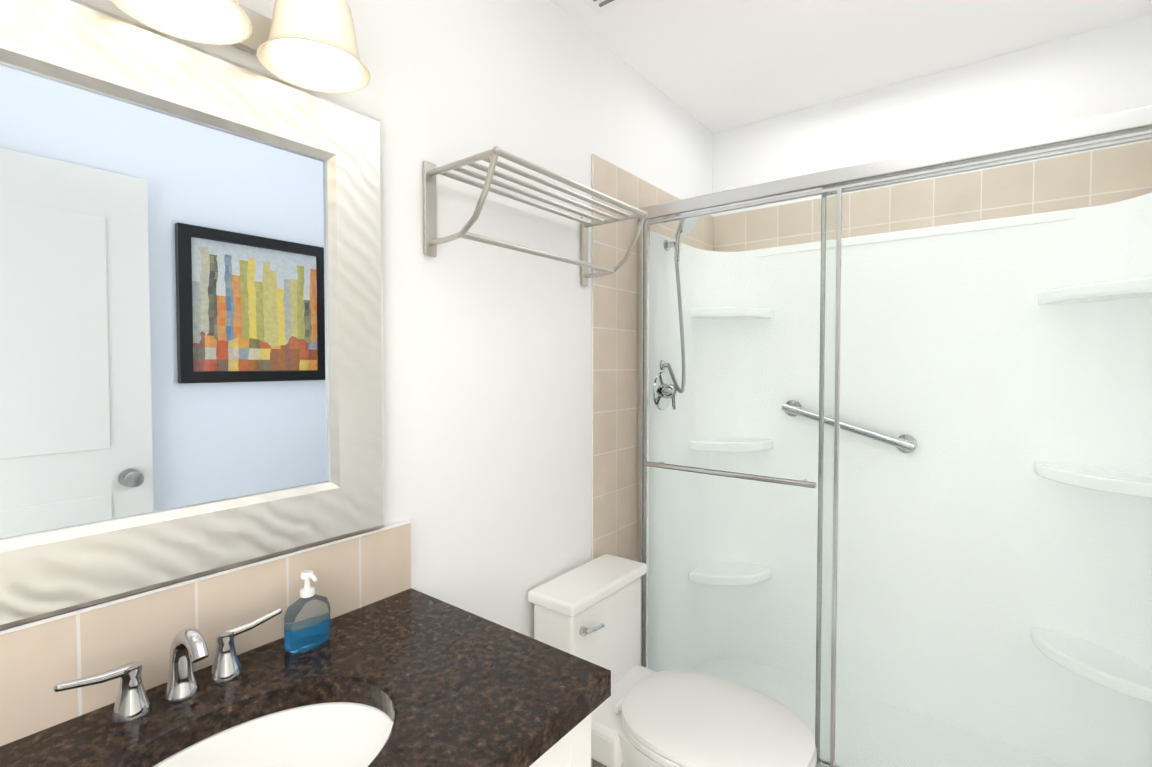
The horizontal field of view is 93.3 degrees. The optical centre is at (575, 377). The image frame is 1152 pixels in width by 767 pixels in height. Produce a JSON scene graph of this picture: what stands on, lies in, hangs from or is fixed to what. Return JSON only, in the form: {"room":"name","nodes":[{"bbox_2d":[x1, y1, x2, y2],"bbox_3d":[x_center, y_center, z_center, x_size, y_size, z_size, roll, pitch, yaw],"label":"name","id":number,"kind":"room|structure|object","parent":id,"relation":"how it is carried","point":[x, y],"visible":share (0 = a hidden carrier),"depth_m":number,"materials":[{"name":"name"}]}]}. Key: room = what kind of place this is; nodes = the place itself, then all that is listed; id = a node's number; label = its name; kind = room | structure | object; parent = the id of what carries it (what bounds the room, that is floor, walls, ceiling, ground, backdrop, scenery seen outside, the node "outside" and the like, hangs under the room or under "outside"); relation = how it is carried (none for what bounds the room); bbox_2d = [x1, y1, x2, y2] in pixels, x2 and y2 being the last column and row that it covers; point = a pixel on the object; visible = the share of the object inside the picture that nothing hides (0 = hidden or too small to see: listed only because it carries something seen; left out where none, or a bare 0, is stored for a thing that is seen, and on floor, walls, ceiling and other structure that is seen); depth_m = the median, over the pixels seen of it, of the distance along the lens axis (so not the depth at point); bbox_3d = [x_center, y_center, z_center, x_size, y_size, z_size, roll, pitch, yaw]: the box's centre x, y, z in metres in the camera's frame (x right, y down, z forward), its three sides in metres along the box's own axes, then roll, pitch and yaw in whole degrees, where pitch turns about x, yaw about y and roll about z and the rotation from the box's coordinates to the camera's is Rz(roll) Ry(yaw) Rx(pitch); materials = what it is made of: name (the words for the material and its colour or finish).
{"room":"bathroom","nodes":[
{"label":"bathroom","id":0,"kind":"room"},
{"bbox_2d":[79,0,712,638],"bbox_3d":[-0.246,0.117,1.486,0.100,2.440,2.960,1,2,37],"label":"wall","id":1,"kind":"structure","parent":0,"point":[487,412],"depth_m":1.43,"materials":[{"name":"white paint"}]},
{"bbox_2d":[0,0,384,629],"bbox_3d":[-0.718,-0.100,0.758,0.026,0.857,1.000,1,2,37],"label":"mirror","id":2,"kind":"object","parent":1,"relation":"attached to","point":[191,329],"visible":1,"depth_m":0.86,"materials":[{"name":"mirror"}]},
{"bbox_2d":[110,0,369,93],"bbox_3d":[-0.635,-0.628,0.706,0.204,0.206,0.761,1,2,37],"label":"sconce","id":3,"kind":"object","parent":1,"relation":"attached to","point":[309,44],"visible":0.98,"depth_m":0.88,"materials":[{"name":"white glass"}]},
{"bbox_2d":[423,146,646,285],"bbox_3d":[-0.067,-0.394,1.429,0.232,0.215,0.634,1,2,37],"label":"towel rack","id":4,"kind":"object","parent":1,"relation":"attached to","point":[431,171],"visible":1,"depth_m":1.31,"materials":[{"name":"silver metal"}]},
{"bbox_2d":[591,154,712,766],"bbox_3d":[0.345,0.290,2.170,0.006,2.054,0.959,1,2,37],"label":"wall tile","id":5,"kind":"structure","parent":1,"relation":"attached to","point":[614,358],"depth_m":1.89,"materials":[{"name":"beige tile"}]},
{"bbox_2d":[551,0,1151,132],"bbox_3d":[0.373,-1.140,0.978,1.660,0.100,2.960,1,2,37],"label":"ceiling","id":6,"kind":"structure","parent":0,"point":[714,66],"depth_m":1.79,"materials":[{"name":"white paint"}]},
{"bbox_2d":[581,0,626,13],"bbox_3d":[0.099,-1.089,1.410,0.340,0.024,0.330,1,2,37],"label":"ceiling vent","id":7,"kind":"object","parent":6,"relation":"in","point":[598,6],"visible":0.98,"depth_m":1.59,"materials":[{"name":"white plastic"}]},
{"bbox_2d":[712,14,1151,215],"bbox_3d":[1.244,0.100,2.145,1.460,2.440,0.100,1,2,37],"label":"wall","id":8,"kind":"structure","parent":0,"point":[1102,71],"depth_m":1.96,"materials":[{"name":"white paint"}]},
{"bbox_2d":[713,140,1151,251],"bbox_3d":[1.210,-0.631,2.082,1.444,0.206,0.006,1,2,37],"label":"wall tile","id":9,"kind":"structure","parent":8,"relation":"attached to","point":[886,212],"depth_m":1.95,"materials":[{"name":"beige tile"}]},
{"bbox_3d":[0.373,1.399,1.044,1.660,0.100,2.960,1,2,37],"label":"floor","id":10,"kind":"structure","parent":0,"visible":0},
{"bbox_2d":[0,519,610,766],"bbox_3d":[-0.483,0.848,0.638,0.576,1.024,1.092,1,2,37],"label":"bathroom vanity","id":11,"kind":"object","parent":10,"relation":"on","point":[395,669],"visible":0.96,"depth_m":0.85,"materials":[{"name":"painted wood"},{"name":"granite"}]},
{"bbox_2d":[53,608,281,723],"bbox_3d":[-0.582,0.428,0.815,0.120,0.113,0.288,1,2,37],"label":"faucet","id":12,"kind":"object","parent":11,"relation":"on","point":[188,648],"visible":0.98,"depth_m":0.81,"materials":[{"name":"silver metal"}]},
{"bbox_2d":[284,570,330,653],"bbox_3d":[-0.479,0.413,0.974,0.057,0.134,0.080,1,2,37],"label":"soap bottle","id":13,"kind":"object","parent":11,"relation":"on","point":[307,623],"visible":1,"depth_m":0.96,"materials":[{"name":"blue plastic"}]},
{"bbox_2d":[528,554,816,766],"bbox_3d":[0.265,0.970,1.482,0.719,0.736,0.394,1,2,37],"label":"toilet","id":14,"kind":"object","parent":10,"relation":"on","point":[590,611],"visible":0.88,"depth_m":1.46,"materials":[{"name":"white ceramic"}]},
{"bbox_2d":[637,105,1151,766],"bbox_3d":[0.986,0.350,1.816,1.439,1.957,0.724,1,2,37],"label":"shower","id":15,"kind":"object","parent":10,"relation":"on","point":[895,499],"visible":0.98,"depth_m":1.94,"materials":[{"name":"white plastic"}]}
]}

